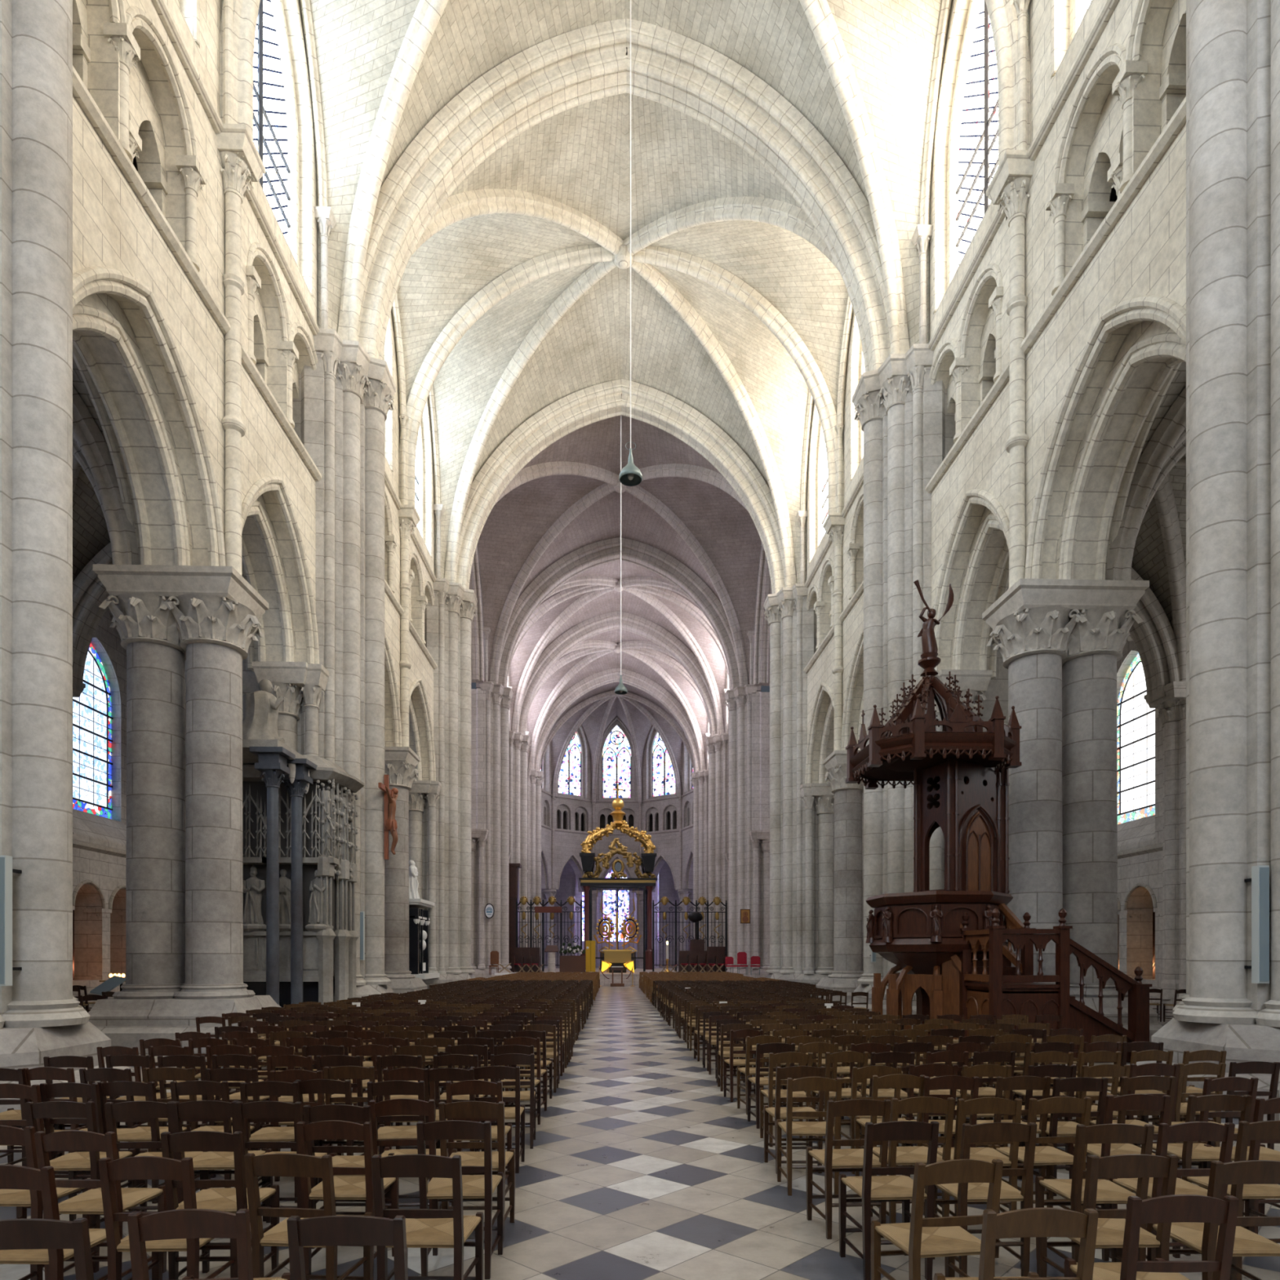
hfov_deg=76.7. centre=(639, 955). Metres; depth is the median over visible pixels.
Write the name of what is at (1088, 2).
window
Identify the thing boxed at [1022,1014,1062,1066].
chair
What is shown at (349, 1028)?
chair
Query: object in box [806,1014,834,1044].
chair
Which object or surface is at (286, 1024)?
chair
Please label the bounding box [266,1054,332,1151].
chair
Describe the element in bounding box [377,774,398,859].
crucifix
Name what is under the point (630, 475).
pendant lamp
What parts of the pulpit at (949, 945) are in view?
crest rail, arched panel, crest rail, panel, arched panel, panel, canopy post, tracery panel, canopy cornice, panel, tracery panel, canopy post, rail, crest rail, arched panel, newel post, hand rail, rail, panel, panel moulding, panel, stair panel, tracery panel, arched panel, newel post, canopy post, crest rail, hand rail, rail, newel post, stair panel, panel moulding, rail, hand rail, newel post, rail, hand rail, newel post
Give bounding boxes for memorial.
[408,898,439,979]
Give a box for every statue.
[242,679,306,764]
[243,863,266,932]
[279,869,290,932]
[305,869,333,932]
[408,860,419,898]
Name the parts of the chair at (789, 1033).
leg, seat, rail, leg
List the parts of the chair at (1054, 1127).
leg, leg, seat, leg, rail, leg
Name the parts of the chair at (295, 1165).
leg, rail, seat, leg, leg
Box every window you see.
[72,643,112,818]
[253,0,290,244]
[415,448,418,511]
[558,732,581,795]
[582,892,584,941]
[602,725,631,797]
[602,870,630,941]
[652,733,675,796]
[691,764,693,789]
[822,442,827,536]
[955,0,998,266]
[1083,0,1092,17]
[1116,653,1155,824]
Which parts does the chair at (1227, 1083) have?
seat, leg, leg, rail, leg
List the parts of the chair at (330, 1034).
leg, rail, leg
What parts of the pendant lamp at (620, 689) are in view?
cord, lamp shade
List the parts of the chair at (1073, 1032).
leg, seat, rail, leg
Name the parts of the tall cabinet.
panel, panel, panel, cornice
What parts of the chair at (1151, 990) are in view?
rail, leg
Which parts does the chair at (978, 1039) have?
leg, rail, leg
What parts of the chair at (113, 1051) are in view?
leg, rail, leg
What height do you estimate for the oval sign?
0.800 m
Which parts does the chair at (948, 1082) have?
leg, leg, seat, rail, leg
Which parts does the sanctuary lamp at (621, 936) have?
chain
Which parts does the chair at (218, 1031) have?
leg, rail, leg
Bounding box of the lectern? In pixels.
[544,945,559,972]
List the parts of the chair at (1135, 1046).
seat, leg, rail, leg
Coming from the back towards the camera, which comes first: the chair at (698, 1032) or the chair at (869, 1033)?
the chair at (698, 1032)
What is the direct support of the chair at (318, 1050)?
on the floor at (638, 1166)
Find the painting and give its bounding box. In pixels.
[740,909,750,923]
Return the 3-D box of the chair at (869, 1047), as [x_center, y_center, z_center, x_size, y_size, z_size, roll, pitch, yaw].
[2.144,1.215,7.699,0.382,0.810,0.425,0,0,1]
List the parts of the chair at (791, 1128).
leg, leg, seat, rail, leg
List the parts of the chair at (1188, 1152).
leg, seat, leg, rail, leg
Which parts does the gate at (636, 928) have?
gate post, gate post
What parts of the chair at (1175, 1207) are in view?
leg, seat, leg, leg, rail, leg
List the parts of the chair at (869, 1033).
leg, leg, seat, rail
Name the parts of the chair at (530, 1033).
leg, rail, seat, leg, leg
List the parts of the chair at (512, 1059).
leg, rail, seat, leg, leg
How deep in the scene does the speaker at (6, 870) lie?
7.94 m
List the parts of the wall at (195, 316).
arch moulding, arch moulding, triforium moulding, triforium moulding, arch moulding, arch moulding, arch moulding, arch moulding, triforium moulding, triforium moulding, window moulding, arch moulding, arch moulding, triforium moulding, arch moulding, triforium moulding, arch moulding, arch moulding, arch moulding, window moulding, window moulding, triforium moulding, triforium moulding, triforium moulding, triforium moulding, window moulding, arch moulding, arch moulding, arch moulding, arch moulding, triforium moulding, triforium moulding, window moulding, arch moulding, arch moulding, window moulding, triforium moulding, triforium moulding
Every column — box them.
[88,564,283,1053]
[248,746,295,1004]
[281,758,317,1017]
[384,746,426,994]
[541,888,556,968]
[582,891,599,968]
[635,891,643,968]
[676,888,693,968]
[810,750,863,1005]
[982,578,1162,1041]
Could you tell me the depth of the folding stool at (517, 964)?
46.12 m
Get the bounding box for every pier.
[0,0,135,1112]
[242,206,395,1013]
[408,503,477,988]
[471,627,513,977]
[506,686,531,973]
[525,731,544,968]
[689,733,710,951]
[704,688,729,956]
[724,631,769,977]
[763,511,834,984]
[846,224,1008,1022]
[1128,0,1279,1120]
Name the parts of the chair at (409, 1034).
leg, rail, leg, leg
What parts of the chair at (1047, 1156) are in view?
leg, leg, seat, leg, rail, leg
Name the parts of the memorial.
black panel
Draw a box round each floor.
[0,986,1279,1279]
[491,968,746,986]
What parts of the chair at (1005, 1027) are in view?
leg, rail, leg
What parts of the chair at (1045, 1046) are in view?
leg, rail, leg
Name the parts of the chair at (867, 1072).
leg, seat, rail, leg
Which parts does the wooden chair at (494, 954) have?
backrest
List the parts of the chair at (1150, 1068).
leg, leg, rail, leg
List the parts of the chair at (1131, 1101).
leg, leg, seat, rail, leg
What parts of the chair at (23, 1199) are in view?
rail, leg, leg, seat, leg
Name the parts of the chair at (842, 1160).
leg, leg, seat, rail, leg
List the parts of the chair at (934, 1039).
leg, rail, leg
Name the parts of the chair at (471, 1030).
leg, rail, leg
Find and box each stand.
[89,975,125,999]
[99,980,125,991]
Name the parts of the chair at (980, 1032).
leg, rail, leg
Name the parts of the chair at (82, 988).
rail, leg, seat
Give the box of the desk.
[610,966,624,986]
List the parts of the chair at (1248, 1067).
leg, leg, rail, leg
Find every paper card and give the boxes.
[351,1002,359,1006]
[417,1000,426,1004]
[824,1003,832,1008]
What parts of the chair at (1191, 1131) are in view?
leg, seat, leg, leg, rail, leg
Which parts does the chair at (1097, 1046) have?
seat, leg, rail, leg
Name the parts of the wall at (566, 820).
arch moulding, triforium moulding, window moulding, triforium moulding, arch moulding, window moulding, triforium moulding, triforium moulding, window moulding, arch moulding, triforium moulding, triforium moulding, window moulding, arch moulding, triforium moulding, window moulding, triforium moulding, arch moulding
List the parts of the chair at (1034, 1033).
leg, seat, rail, leg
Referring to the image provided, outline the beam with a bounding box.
[534,906,561,912]
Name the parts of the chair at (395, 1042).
leg, rail, leg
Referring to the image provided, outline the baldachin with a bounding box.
[578,783,657,969]
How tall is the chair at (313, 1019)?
0.812 m
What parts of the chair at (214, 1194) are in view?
leg, rail, leg, seat, leg, leg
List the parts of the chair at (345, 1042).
leg, rail, leg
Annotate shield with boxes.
[288,763,295,783]
[303,769,309,793]
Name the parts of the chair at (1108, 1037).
leg, rail, leg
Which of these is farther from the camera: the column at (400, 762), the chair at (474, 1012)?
the column at (400, 762)
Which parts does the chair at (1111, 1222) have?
leg, leg, seat, leg, rail, leg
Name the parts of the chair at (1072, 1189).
leg, leg, seat, leg, rail, leg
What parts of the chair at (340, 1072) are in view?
leg, rail, leg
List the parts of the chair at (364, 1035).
leg, rail, seat, leg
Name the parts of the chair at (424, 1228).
leg, rail, seat, leg, leg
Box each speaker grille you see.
[0,857,4,983]
[360,911,363,959]
[872,951,875,961]
[1259,866,1269,981]
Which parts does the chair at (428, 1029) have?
rail, seat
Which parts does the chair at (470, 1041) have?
leg, rail, leg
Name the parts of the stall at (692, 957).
panel, panel, stall seat, panel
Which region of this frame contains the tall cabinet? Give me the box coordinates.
[508,862,521,971]
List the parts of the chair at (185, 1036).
leg, rail, seat, leg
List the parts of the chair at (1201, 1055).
leg, leg, seat, rail, leg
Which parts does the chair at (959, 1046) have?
leg, rail, leg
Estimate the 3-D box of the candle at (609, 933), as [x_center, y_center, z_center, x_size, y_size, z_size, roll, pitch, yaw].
[-1.868,-0.642,49.300,0.370,3.325,0.370,0,0,21]
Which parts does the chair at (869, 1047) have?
leg, leg, seat, rail, leg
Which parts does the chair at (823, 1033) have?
leg, seat, rail, leg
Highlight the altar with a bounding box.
[601,949,634,973]
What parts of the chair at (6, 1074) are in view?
rail, leg, seat, leg, leg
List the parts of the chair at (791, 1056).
leg, leg, seat, rail, leg, leg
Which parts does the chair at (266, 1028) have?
leg, seat, rail, leg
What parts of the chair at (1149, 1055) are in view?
leg, seat, rail, leg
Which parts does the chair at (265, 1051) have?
leg, rail, leg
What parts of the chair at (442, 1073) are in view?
leg, leg, seat, rail, leg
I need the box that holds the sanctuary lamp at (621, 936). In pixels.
[620,887,622,938]
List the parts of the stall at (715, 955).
panel, stall seat, panel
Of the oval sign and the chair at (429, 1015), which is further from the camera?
the oval sign
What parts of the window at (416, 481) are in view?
pane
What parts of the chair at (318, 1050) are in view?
leg, rail, leg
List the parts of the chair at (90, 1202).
leg, rail, leg, seat, leg, leg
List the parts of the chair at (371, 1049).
leg, rail, seat, leg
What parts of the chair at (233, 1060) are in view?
leg, rail, seat, leg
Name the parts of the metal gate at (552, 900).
grille post, grille post, grille post, grille post, grille post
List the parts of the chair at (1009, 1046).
leg, rail, leg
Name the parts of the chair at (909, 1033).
leg, seat, rail, leg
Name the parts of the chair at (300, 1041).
leg, rail, leg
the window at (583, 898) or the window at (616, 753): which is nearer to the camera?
the window at (616, 753)
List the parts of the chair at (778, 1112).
leg, leg, seat, rail, leg, leg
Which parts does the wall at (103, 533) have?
dark niche panel, arcade moulding, window sill, arcade moulding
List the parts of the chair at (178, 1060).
leg, rail, seat, leg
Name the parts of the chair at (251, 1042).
leg, rail, seat, leg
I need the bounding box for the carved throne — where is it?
[688,911,704,951]
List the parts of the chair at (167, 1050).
leg, rail, seat, leg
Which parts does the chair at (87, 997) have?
leg, rail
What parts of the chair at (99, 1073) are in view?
leg, rail, leg, leg, leg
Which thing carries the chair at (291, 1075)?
on the floor at (638, 1166)
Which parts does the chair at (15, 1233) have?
rail, leg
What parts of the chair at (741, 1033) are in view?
leg, leg, seat, rail, leg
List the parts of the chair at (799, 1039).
leg, rail, leg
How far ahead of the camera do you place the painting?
42.49 m
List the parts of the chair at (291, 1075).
leg, seat, leg, rail, leg, leg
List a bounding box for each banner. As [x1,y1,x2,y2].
[586,940,590,971]
[591,940,595,971]
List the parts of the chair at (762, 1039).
leg, leg, seat, rail, leg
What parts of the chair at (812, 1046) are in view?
leg, rail, leg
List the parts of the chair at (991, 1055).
leg, seat, rail, leg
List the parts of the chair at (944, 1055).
leg, seat, rail, leg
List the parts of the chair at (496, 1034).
leg, rail, leg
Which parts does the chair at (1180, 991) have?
leg, leg, rail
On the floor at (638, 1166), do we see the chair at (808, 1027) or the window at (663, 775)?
the chair at (808, 1027)
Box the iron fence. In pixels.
[652,896,727,971]
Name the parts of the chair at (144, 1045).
leg, rail, leg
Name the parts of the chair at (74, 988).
rail, leg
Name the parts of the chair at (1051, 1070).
leg, seat, rail, leg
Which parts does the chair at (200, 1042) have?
leg, seat, rail, leg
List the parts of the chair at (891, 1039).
leg, rail, leg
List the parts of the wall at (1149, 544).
dark niche panel, arcade moulding, window sill, arcade moulding, dark niche panel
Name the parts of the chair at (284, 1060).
leg, rail, seat, leg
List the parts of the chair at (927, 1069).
leg, seat, rail, leg, leg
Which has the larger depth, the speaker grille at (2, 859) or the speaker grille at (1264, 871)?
the speaker grille at (1264, 871)
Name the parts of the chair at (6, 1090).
rail, leg, seat, leg, leg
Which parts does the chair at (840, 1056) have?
leg, leg, seat, rail, leg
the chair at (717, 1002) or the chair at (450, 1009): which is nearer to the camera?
the chair at (450, 1009)
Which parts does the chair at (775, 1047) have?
leg, leg, seat, rail, leg, leg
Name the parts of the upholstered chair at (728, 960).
backrest, seat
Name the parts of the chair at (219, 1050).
leg, rail, seat, leg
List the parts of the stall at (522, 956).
panel, stall seat, panel, panel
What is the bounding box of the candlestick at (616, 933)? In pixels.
[614,931,619,949]
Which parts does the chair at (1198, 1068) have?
leg, seat, rail, leg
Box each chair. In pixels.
[0,1067,60,1165]
[0,1083,82,1193]
[0,1124,91,1267]
[0,1164,121,1279]
[0,1217,93,1279]
[22,1066,84,1155]
[24,1101,136,1222]
[34,1129,167,1279]
[39,1082,137,1191]
[43,1055,119,1129]
[72,985,95,1009]
[72,986,88,1013]
[79,1067,164,1151]
[80,994,106,1011]
[96,1045,166,1124]
[97,1080,190,1203]
[98,1155,238,1279]
[101,991,115,996]
[104,1101,203,1222]
[105,1054,171,1126]
[127,1208,290,1279]
[139,1038,197,1093]
[142,1066,223,1176]
[147,1044,191,1131]
[157,1054,215,1129]
[160,1130,279,1279]
[169,1080,257,1187]
[170,1100,268,1221]
[174,1031,222,1081]
[188,1037,235,1099]
[195,1016,230,1073]
[204,1067,280,1177]
[205,1044,265,1124]
[211,1053,280,1124]
[214,1026,262,1090]
[221,1031,267,1088]
[222,1012,259,1069]
[227,1016,257,1044]
[232,1037,288,1101]
[235,1101,330,1222]
[237,1020,279,1071]
[240,1080,319,1203]
[244,1153,373,1279]
[245,1008,272,1037]
[251,1045,294,1124]
[252,1025,300,1079]
[253,1012,280,1066]
[261,1006,292,1036]
[265,1016,295,1071]
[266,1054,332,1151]
[269,1031,314,1071]
[269,1069,342,1182]
[271,1009,306,1041]
[278,1020,311,1071]
[283,1004,306,1020]
[285,1036,337,1104]
[286,1215,408,1279]
[288,1012,314,1037]
[290,1006,315,1024]
[293,1024,333,1079]
[294,1079,364,1182]
[296,1120,399,1279]
[298,1001,320,1032]
[299,1016,328,1067]
[302,1009,328,1034]
[302,1044,352,1104]
[302,1104,394,1248]
[305,1004,330,1033]
[312,1030,352,1092]
[313,1013,340,1039]
[315,1020,346,1042]
[315,1054,379,1146]
[317,1006,342,1030]
[323,1001,346,1016]
[323,1066,386,1155]
[324,1037,368,1105]
[330,1025,371,1079]
[333,1004,356,1013]
[333,1016,370,1061]
[335,1008,360,1015]
[337,999,358,1002]
[346,1001,367,1006]
[346,1012,373,1057]
[347,1006,371,1029]
[347,1020,378,1079]
[350,1031,396,1091]
[351,1044,393,1106]
[360,999,381,1013]
[360,1004,386,1025]
[364,1009,390,1060]
[364,1016,392,1061]
[367,1080,429,1180]
[368,1098,448,1208]
[371,1001,393,1024]
[371,1037,409,1097]
[371,1154,483,1279]
[372,1025,412,1067]
[376,1054,422,1125]
[377,1006,405,1029]
[382,999,403,1007]
[382,1012,410,1068]
[382,1067,439,1149]
[386,1020,417,1068]
[390,1030,433,1069]
[391,1004,413,1020]
[391,1008,417,1027]
[395,1044,447,1124]
[399,1001,422,1025]
[399,1016,429,1067]
[405,1006,430,1023]
[405,1025,439,1067]
[412,999,432,1013]
[414,1012,442,1038]
[416,1120,503,1279]
[417,1003,439,1028]
[417,1037,454,1067]
[422,1008,447,1035]
[422,1019,452,1069]
[423,1067,484,1151]
[425,1001,446,1016]
[433,1031,473,1093]
[433,1053,487,1108]
[434,1015,462,1052]
[435,999,456,1013]
[435,1006,460,1031]
[438,1101,515,1242]
[444,1004,467,1026]
[444,1025,483,1060]
[445,1012,472,1037]
[445,1080,511,1202]
[447,1044,491,1121]
[449,1001,471,1013]
[453,1008,478,1037]
[457,1019,489,1069]
[457,1037,501,1097]
[459,999,479,1019]
[462,1006,488,1029]
[468,1015,498,1067]
[470,1066,524,1173]
[471,1004,493,1025]
[475,1000,499,1044]
[476,1030,513,1102]
[477,1012,503,1059]
[483,1008,511,1044]
[484,999,504,1016]
[488,951,498,974]
[488,1024,522,1079]
[490,1053,536,1150]
[491,1006,515,1025]
[493,1019,528,1079]
[493,1044,541,1124]
[496,1003,518,1043]
[498,1015,527,1044]
[503,1036,547,1111]
[504,1000,525,1016]
[508,1012,534,1037]
[509,999,529,1033]
[512,1030,552,1104]
[515,1008,540,1026]
[517,1006,540,1029]
[524,1003,546,1024]
[524,1024,558,1093]
[525,1001,546,1021]
[529,1019,559,1084]
[532,999,551,1013]
[534,1015,564,1075]
[540,1011,568,1068]
[545,1008,571,1062]
[546,1003,570,1040]
[549,1005,573,1056]
[551,1001,574,1044]
[555,999,577,1042]
[683,998,704,1042]
[686,1000,707,1044]
[687,1003,711,1050]
[693,1008,722,1061]
[694,1005,718,1055]
[702,1011,728,1067]
[706,998,726,1020]
[706,1014,736,1075]
[711,1000,733,1046]
[712,1003,736,1050]
[715,1018,746,1082]
[717,1023,751,1091]
[720,1005,742,1044]
[723,1008,752,1058]
[723,1029,763,1102]
[724,956,738,973]
[730,998,750,1019]
[736,1011,762,1058]
[736,1035,782,1114]
[737,951,747,974]
[737,1000,758,1022]
[738,1014,770,1065]
[740,1003,762,1023]
[745,1018,779,1067]
[746,1042,795,1128]
[750,955,759,974]
[751,1005,774,1027]
[751,1008,778,1057]
[759,1051,812,1146]
[760,1000,781,1015]
[761,1023,792,1088]
[763,1066,825,1173]
[765,1011,792,1065]
[766,1014,799,1065]
[768,1003,790,1023]
[768,1028,806,1100]
[775,1005,798,1029]
[776,1076,842,1195]
[780,1035,822,1110]
[781,998,800,1026]
[782,1008,807,1026]
[782,1018,814,1067]
[786,1000,807,1015]
[791,1002,813,1026]
[793,1042,838,1126]
[794,1022,829,1066]
[795,1010,821,1050]
[802,998,822,1008]
[803,1004,826,1022]
[804,1029,846,1095]
[805,1098,890,1239]
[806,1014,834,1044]
[808,1000,829,1022]
[808,1008,839,1040]
[811,1050,868,1138]
[814,1002,839,1023]
[821,1018,851,1076]
[826,1010,852,1050]
[829,1004,853,1027]
[829,1035,866,1098]
[835,1023,867,1088]
[838,1120,938,1279]
[840,1042,890,1119]
[840,1065,902,1173]
[841,1014,868,1042]
[844,1008,869,1032]
[844,1029,891,1089]
[846,1018,885,1050]
[853,1011,880,1065]
[853,1074,925,1176]
[857,1051,915,1134]
[866,1035,907,1099]
[867,1014,900,1066]
[867,1022,900,1086]
[871,1096,955,1223]
[871,1159,1003,1279]
[883,1042,932,1119]
[884,1029,928,1077]
[890,1018,920,1066]
[890,1063,958,1165]
[899,1023,943,1066]
[901,1014,928,1042]
[905,1075,979,1176]
[906,1035,953,1094]
[906,1050,968,1119]
[915,1018,953,1058]
[920,1028,964,1076]
[929,1041,985,1119]
[933,1122,1037,1277]
[933,1207,1098,1279]
[935,1022,979,1076]
[935,1097,1022,1216]
[937,1014,964,1043]
[940,1063,1012,1147]
[954,1050,1015,1120]
[955,1035,994,1104]
[956,1014,996,1039]
[961,1018,990,1065]
[968,1028,1003,1087]
[968,1075,1051,1191]
[982,1034,1031,1101]
[982,1041,1030,1119]
[983,1023,1014,1087]
[988,1014,1028,1065]
[988,1018,1025,1075]
[993,1096,1092,1213]
[1000,1028,1046,1066]
[1000,1064,1076,1170]
[1002,1022,1049,1075]
[1011,1051,1074,1136]
[1013,1041,1074,1119]
[1021,1076,1108,1195]
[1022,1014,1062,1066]
[1035,1123,1154,1262]
[1036,1154,1178,1277]
[1044,1028,1083,1075]
[1044,1035,1084,1075]
[1049,1063,1130,1151]
[1051,1050,1121,1143]
[1057,1040,1121,1119]
[1064,1194,1239,1279]
[1070,1093,1170,1208]
[1086,1075,1176,1161]
[1088,1034,1126,1095]
[1101,1041,1164,1125]
[1106,1049,1173,1121]
[1109,1121,1235,1259]
[1112,1062,1179,1144]
[1146,1160,1279,1279]
[1147,1062,1226,1167]
[1149,988,1162,1022]
[1151,1049,1226,1142]
[1151,1094,1252,1216]
[1163,989,1186,1022]
[1171,1076,1258,1161]
[1182,1120,1279,1279]
[1195,1061,1279,1161]
[1203,1097,1279,1234]
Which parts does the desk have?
leg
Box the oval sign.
[484,903,494,918]
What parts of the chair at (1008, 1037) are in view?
leg, seat, rail, leg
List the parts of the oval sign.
plate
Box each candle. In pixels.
[606,917,612,972]
[614,911,619,949]
[621,920,626,972]
[664,941,670,972]
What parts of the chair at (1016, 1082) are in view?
leg, seat, leg, rail, leg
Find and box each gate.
[515,896,582,971]
[590,886,645,971]
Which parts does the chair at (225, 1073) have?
leg, rail, leg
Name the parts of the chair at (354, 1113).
leg, leg, rail, seat, leg, leg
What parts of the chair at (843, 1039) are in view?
leg, seat, rail, leg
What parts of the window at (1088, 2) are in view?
pane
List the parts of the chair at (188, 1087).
leg, rail, seat, leg, leg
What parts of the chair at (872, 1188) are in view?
leg, leg, seat, rail, leg, leg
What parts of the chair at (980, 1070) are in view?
leg, leg, seat, rail, leg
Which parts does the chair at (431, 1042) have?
leg, rail, leg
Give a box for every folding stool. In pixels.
[497,963,511,973]
[517,964,526,972]
[526,964,534,972]
[535,964,543,972]
[680,964,688,972]
[688,964,697,971]
[698,964,706,972]
[706,964,715,971]
[715,964,723,972]
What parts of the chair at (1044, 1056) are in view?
leg, seat, rail, leg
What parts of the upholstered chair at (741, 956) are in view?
backrest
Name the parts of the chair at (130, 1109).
leg, rail, leg, seat, leg, leg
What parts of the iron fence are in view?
grille post, grille post, grille post, grille post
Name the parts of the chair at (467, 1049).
leg, rail, seat, leg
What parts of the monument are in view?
shelf moulding, cornice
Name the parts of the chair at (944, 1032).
leg, seat, rail, leg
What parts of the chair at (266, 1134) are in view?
leg, rail, seat, leg, leg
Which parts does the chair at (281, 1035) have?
leg, rail, seat, leg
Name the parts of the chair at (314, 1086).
leg, leg, rail, leg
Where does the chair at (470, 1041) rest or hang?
on the floor at (638, 1166)
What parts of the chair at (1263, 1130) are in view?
leg, seat, leg, leg, rail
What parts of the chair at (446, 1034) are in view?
leg, rail, seat, leg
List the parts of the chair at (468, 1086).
leg, leg, rail, seat, leg, leg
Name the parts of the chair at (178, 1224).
leg, rail, leg, leg, seat, leg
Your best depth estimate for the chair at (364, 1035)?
8.69 m
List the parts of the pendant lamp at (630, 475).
lamp shade, cord, bulb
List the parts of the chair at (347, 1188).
leg, rail, seat, leg, leg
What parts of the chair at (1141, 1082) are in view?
leg, seat, leg, rail, leg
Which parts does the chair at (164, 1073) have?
leg, rail, seat, leg, leg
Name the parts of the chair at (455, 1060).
leg, rail, seat, leg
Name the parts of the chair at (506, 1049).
leg, rail, seat, leg, leg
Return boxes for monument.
[242,755,364,1020]
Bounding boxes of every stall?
[512,947,540,972]
[678,951,706,972]
[706,946,727,972]
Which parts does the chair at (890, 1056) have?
leg, seat, rail, leg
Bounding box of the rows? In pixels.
[347,971,868,1039]
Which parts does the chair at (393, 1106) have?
leg, leg, rail, seat, leg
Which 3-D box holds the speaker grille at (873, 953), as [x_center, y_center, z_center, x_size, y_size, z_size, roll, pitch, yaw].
[5.811,-0.415,20.096,0.080,1.130,0.012,0,0,-2]
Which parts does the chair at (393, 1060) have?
leg, rail, seat, leg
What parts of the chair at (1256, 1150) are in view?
leg, seat, leg, leg, rail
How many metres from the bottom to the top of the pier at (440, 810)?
18.940 m
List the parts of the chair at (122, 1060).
leg, rail, seat, leg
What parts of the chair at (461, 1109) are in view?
leg, leg, rail, seat, leg, leg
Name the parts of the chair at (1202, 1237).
leg, leg, seat, leg, rail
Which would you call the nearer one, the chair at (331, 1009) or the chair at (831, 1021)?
the chair at (831, 1021)
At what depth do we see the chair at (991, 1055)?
6.91 m
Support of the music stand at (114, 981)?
on the floor at (638, 1166)
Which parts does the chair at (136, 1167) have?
leg, rail, leg, seat, leg, leg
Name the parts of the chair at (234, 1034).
leg, rail, seat, leg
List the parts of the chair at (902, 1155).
leg, seat, rail, leg, leg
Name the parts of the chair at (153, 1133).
leg, rail, leg, seat, leg, leg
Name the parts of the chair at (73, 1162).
leg, rail, leg, seat, leg, leg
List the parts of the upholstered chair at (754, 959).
backrest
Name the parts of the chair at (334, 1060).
leg, rail, seat, leg, leg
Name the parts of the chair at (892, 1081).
leg, leg, seat, rail, leg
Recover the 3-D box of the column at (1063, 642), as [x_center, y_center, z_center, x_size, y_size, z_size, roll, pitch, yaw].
[7.645,-2.495,14.960,2.908,8.230,2.300,0,0,-2]
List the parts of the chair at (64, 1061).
leg, rail, seat, leg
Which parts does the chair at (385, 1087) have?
leg, leg, rail, seat, leg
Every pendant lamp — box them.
[614,415,627,694]
[618,0,642,486]
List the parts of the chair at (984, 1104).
leg, seat, rail, leg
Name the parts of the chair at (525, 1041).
leg, rail, seat, leg, leg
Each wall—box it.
[72,0,484,781]
[72,357,186,1009]
[469,546,484,682]
[541,715,693,893]
[545,861,688,968]
[727,0,1186,786]
[753,542,863,970]
[1106,361,1186,1019]
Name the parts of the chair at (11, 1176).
rail, leg, leg, seat, leg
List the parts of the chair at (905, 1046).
leg, rail, leg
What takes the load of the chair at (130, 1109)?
on the floor at (638, 1166)
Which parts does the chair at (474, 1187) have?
leg, leg, rail, seat, leg, leg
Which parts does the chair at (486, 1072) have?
leg, rail, seat, leg, leg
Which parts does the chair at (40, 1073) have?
leg, rail, leg, leg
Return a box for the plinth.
[494,973,511,975]
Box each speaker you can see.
[0,855,22,986]
[360,911,365,959]
[870,915,875,962]
[1244,865,1269,983]
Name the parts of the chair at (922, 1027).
leg, rail, leg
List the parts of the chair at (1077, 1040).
leg, rail, leg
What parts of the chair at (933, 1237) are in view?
leg, leg, seat, leg, rail, leg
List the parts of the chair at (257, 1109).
leg, rail, leg, seat, leg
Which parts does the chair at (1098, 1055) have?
leg, seat, rail, leg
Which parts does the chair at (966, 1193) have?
leg, leg, seat, leg, rail, leg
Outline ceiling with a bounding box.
[220,0,1030,803]
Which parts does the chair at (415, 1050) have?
leg, rail, leg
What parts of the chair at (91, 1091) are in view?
leg, rail, leg, leg, seat, leg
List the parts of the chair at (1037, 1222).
leg, seat, leg, leg, rail, leg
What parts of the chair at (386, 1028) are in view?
rail, leg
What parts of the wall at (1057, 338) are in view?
triforium moulding, triforium moulding, window moulding, arch moulding, arch moulding, window moulding, triforium moulding, triforium moulding, arch moulding, arch moulding, arch moulding, window moulding, arch moulding, triforium moulding, triforium moulding, arch moulding, arch moulding, window moulding, triforium moulding, triforium moulding, window moulding, window moulding, arch moulding, arch moulding, arch moulding, triforium moulding, arch moulding, triforium moulding, arch moulding, arch moulding, window moulding, window moulding, triforium moulding, triforium moulding, arch moulding, arch moulding, arch moulding, arch moulding, triforium moulding, arch moulding, triforium moulding, arch moulding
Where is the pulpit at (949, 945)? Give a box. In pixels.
[845,579,1151,1062]
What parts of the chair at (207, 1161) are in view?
leg, rail, leg, seat, leg, leg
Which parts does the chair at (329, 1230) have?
leg, rail, leg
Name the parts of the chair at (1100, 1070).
leg, leg, seat, rail, leg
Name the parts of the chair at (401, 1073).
leg, leg, rail, seat, leg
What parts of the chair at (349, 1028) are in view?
rail, seat, leg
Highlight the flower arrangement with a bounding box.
[548,937,588,972]

